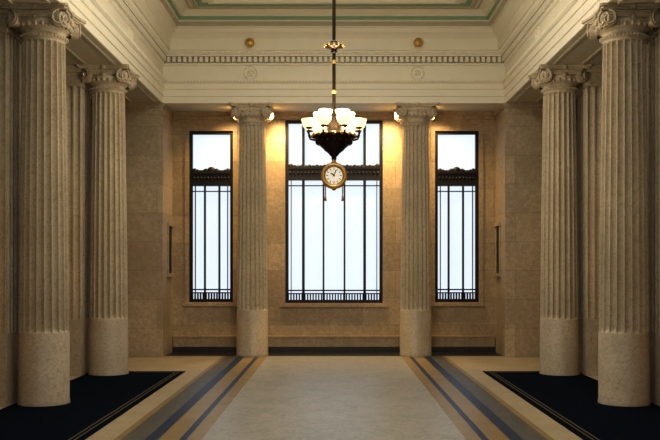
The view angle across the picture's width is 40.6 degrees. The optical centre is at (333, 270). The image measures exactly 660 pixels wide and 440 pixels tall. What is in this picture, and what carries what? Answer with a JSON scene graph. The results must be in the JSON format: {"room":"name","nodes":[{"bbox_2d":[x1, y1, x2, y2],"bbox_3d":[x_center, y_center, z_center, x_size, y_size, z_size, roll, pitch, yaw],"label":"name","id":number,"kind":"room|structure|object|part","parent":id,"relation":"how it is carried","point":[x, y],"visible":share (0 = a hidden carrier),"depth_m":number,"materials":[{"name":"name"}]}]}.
{"room":"grand lobby hall","nodes":[
{"label":"grand lobby hall","id":0,"kind":"room"},
{"bbox_2d":[0,352,597,439],"bbox_3d":[0.000,1.900,9.175,10.800,0.100,22.950,0,0,0],"label":"floor","id":1,"kind":"structure","parent":0,"point":[219,395],"depth_m":12.76,"materials":[{"name":"grey stone"}]},
{"bbox_2d":[0,7,21,406],"bbox_3d":[-4.743,-0.879,12.470,0.710,5.459,0.800,0,0,0],"label":"stone pilaster","id":2,"kind":"object","parent":1,"relation":"on","point":[10,43],"visible":0.84,"depth_m":12.26,"materials":[{"name":"beige stone"}]},
{"bbox_2d":[0,2,85,406],"bbox_3d":[-4.050,-0.887,12.470,0.940,5.475,0.940,0,0,0],"label":"fluted column","id":3,"kind":"structure","parent":1,"relation":"on","point":[43,318],"depth_m":12.23,"materials":[{"name":"stone"}]},
{"bbox_2d":[66,65,91,375],"bbox_3d":[-4.743,-0.879,16.040,0.710,5.459,0.800,0,0,0],"label":"stone pilaster","id":4,"kind":"object","parent":1,"relation":"on","point":[78,94],"visible":0.58,"depth_m":15.74,"materials":[{"name":"beige stone"}]},
{"bbox_2d":[0,371,185,439],"bbox_3d":[-3.585,1.845,7.265,1.710,0.009,18.330,0,0,0],"label":"carpet","id":5,"kind":"object","parent":1,"relation":"on","point":[96,401],"visible":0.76,"depth_m":11.88,"materials":[{"name":"black carpet"}]},
{"bbox_2d":[75,64,139,375],"bbox_3d":[-4.050,-0.887,16.040,0.940,5.475,0.940,0,0,0],"label":"fluted column","id":6,"kind":"structure","parent":1,"relation":"on","point":[108,294],"depth_m":15.80,"materials":[{"name":"stone"}]},
{"bbox_2d":[125,103,173,356],"bbox_3d":[-4.085,-0.879,19.750,0.910,5.459,1.199,0,0,0],"label":"pier","id":7,"kind":"object","parent":1,"relation":"on","point":[148,126],"visible":0.88,"depth_m":19.20,"materials":[{"name":"stone"}]},
{"bbox_2d":[167,222,173,276],"bbox_3d":[-3.649,-0.475,19.960,0.060,1.210,0.600,0,0,0],"label":"wall niche","id":8,"kind":"object","parent":7,"relation":"attached to","point":[170,225],"visible":1,"depth_m":19.91,"materials":[{"name":"brown metal"}]},
{"bbox_2d":[229,102,274,356],"bbox_3d":[-1.790,-0.887,19.580,0.940,5.475,0.940,0,0,0],"label":"fluted column","id":9,"kind":"structure","parent":1,"relation":"on","point":[251,118],"depth_m":19.33,"materials":[{"name":"stone"}]},
{"bbox_2d":[393,102,438,356],"bbox_3d":[1.790,-0.887,19.580,0.940,5.475,0.940,0,0,0],"label":"fluted column","id":10,"kind":"structure","parent":1,"relation":"on","point":[416,118],"depth_m":19.33,"materials":[{"name":"stone"}]},
{"bbox_2d":[494,103,542,356],"bbox_3d":[4.085,-0.879,19.750,0.910,5.459,1.199,0,0,0],"label":"pier","id":11,"kind":"object","parent":1,"relation":"on","point":[518,126],"visible":0.88,"depth_m":19.20,"materials":[{"name":"stone"}]},
{"bbox_2d":[494,222,500,276],"bbox_3d":[3.649,-0.475,19.960,0.060,1.210,0.600,0,0,0],"label":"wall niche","id":12,"kind":"object","parent":11,"relation":"attached to","point":[497,225],"visible":1,"depth_m":19.90,"materials":[{"name":"brown metal"}]},
{"bbox_2d":[528,64,592,375],"bbox_3d":[4.050,-0.887,16.040,0.940,5.475,0.940,0,0,0],"label":"fluted column","id":13,"kind":"structure","parent":1,"relation":"on","point":[559,290],"depth_m":15.80,"materials":[{"name":"stone"}]},
{"bbox_2d":[482,371,659,439],"bbox_3d":[3.585,1.845,7.265,1.710,0.009,18.330,0,0,0],"label":"carpet","id":14,"kind":"object","parent":1,"relation":"on","point":[571,401],"visible":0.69,"depth_m":12.05,"materials":[{"name":"black carpet"}]},
{"bbox_2d":[576,65,601,375],"bbox_3d":[4.743,-0.879,16.040,0.710,5.459,0.800,0,0,0],"label":"stone pilaster","id":15,"kind":"object","parent":1,"relation":"on","point":[589,94],"visible":0.59,"depth_m":15.74,"materials":[{"name":"beige stone"}]},
{"bbox_2d":[582,2,659,406],"bbox_3d":[4.050,-0.887,12.470,0.940,5.475,0.940,0,0,0],"label":"fluted column","id":16,"kind":"structure","parent":1,"relation":"on","point":[624,319],"depth_m":12.23,"materials":[{"name":"stone"}]},
{"bbox_2d":[646,10,659,405],"bbox_3d":[4.743,-0.879,12.470,0.710,5.459,0.800,0,0,0],"label":"stone pilaster","id":17,"kind":"object","parent":1,"relation":"on","point":[653,43],"visible":0.73,"depth_m":12.50,"materials":[{"name":"beige stone"}]},
{"bbox_2d":[173,112,494,351],"bbox_3d":[0.000,-0.880,20.475,10.800,5.460,0.450,0,0,0],"label":"wall","id":18,"kind":"structure","parent":0,"point":[197,326],"depth_m":20.35,"materials":[{"name":"stone"}]},
{"bbox_2d":[189,131,232,301],"bbox_3d":[-2.800,-1.240,20.415,0.998,3.898,0.170,0,0,0],"label":"window","id":19,"kind":"structure","parent":18,"relation":"in","point":[210,152],"depth_m":20.48,"materials":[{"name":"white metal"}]},
{"bbox_2d":[0,0,659,111],"bbox_3d":[0.000,-3.720,9.175,10.800,0.280,22.950,0,0,0],"label":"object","id":20,"kind":"structure","parent":18,"relation":"attached to","point":[85,50],"depth_m":15.61,"materials":[{"name":"beige paint"}]},
{"bbox_2d":[285,120,382,302],"bbox_3d":[0.000,-1.355,20.415,2.218,4.168,0.170,0,0,0],"label":"window","id":21,"kind":"structure","parent":18,"relation":"in","point":[334,246],"depth_m":20.48,"materials":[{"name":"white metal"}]},
{"bbox_2d":[435,131,478,301],"bbox_3d":[2.800,-1.240,20.415,0.998,3.898,0.170,0,0,0],"label":"window","id":22,"kind":"structure","parent":18,"relation":"in","point":[456,152],"depth_m":20.48,"materials":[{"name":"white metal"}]},
{"bbox_2d":[181,0,486,8],"bbox_3d":[0.000,-5.515,8.600,7.960,0.270,21.800,0,0,0],"label":"ceiling","id":23,"kind":"structure","parent":0,"point":[189,4],"depth_m":18.16,"materials":[{"name":"beige paint"}]},
{"bbox_2d":[301,0,366,159],"bbox_3d":[0.000,-3.503,12.500,0.908,3.891,0.904,0,0,0],"label":"chandelier","id":24,"kind":"object","parent":23,"relation":"hanging from","point":[333,135],"visible":1,"depth_m":12.36,"materials":[{"name":"gold metal"}]},
{"bbox_2d":[321,160,346,200],"bbox_3d":[0.000,-1.268,12.500,0.364,0.576,0.170,0,0,0],"label":"clock","id":25,"kind":"object","parent":24,"relation":"hanging from","point":[333,175],"visible":1,"depth_m":12.44,"materials":[{"name":"gold metal"}]},
{"bbox_3d":[0.000,-3.795,12.500,0.440,3.307,0.440,0,0,0],"label":"stem","id":26,"kind":"part","parent":24,"relation":"part of","materials":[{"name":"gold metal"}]},
{"bbox_2d":[56,0,611,102],"bbox_3d":[0.000,-4.530,8.850,7.420,1.840,20.760,0,0,0],"label":"trim","id":27,"kind":"structure","parent":0,"point":[179,54],"depth_m":18.97,"materials":[{"name":"beige paint"}]},
{"bbox_2d":[127,26,132,39],"bbox_3d":[-3.659,-4.250,16.040,0.058,0.300,0.300,0,0,0],"label":"medallion","id":28,"kind":"object","parent":27,"relation":"attached to","point":[129,29],"visible":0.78,"depth_m":15.99,"materials":[{"name":"beige paint"}]},
{"bbox_2d":[245,38,254,46],"bbox_3d":[-1.780,-4.830,18.916,0.200,0.200,0.165,0,0,0],"label":"boss","id":29,"kind":"object","parent":27,"relation":"attached to","point":[249,42],"visible":1,"depth_m":18.85,"materials":[{"name":"gold metal"}]},
{"bbox_2d":[244,66,257,78],"bbox_3d":[-1.790,-4.250,19.179,0.300,0.300,0.058,0,0,0],"label":"medallion","id":30,"kind":"object","parent":27,"relation":"attached to","point":[250,72],"visible":1,"depth_m":19.17,"materials":[{"name":"beige paint"}]},
{"bbox_2d":[410,66,423,78],"bbox_3d":[1.790,-4.250,19.179,0.300,0.300,0.058,0,0,0],"label":"medallion","id":31,"kind":"object","parent":27,"relation":"attached to","point":[417,72],"visible":1,"depth_m":19.17,"materials":[{"name":"beige paint"}]},
{"bbox_2d":[413,38,422,46],"bbox_3d":[1.780,-4.830,18.916,0.200,0.200,0.165,0,0,0],"label":"boss","id":32,"kind":"object","parent":27,"relation":"attached to","point":[418,42],"visible":1,"depth_m":18.85,"materials":[{"name":"gold metal"}]}
]}

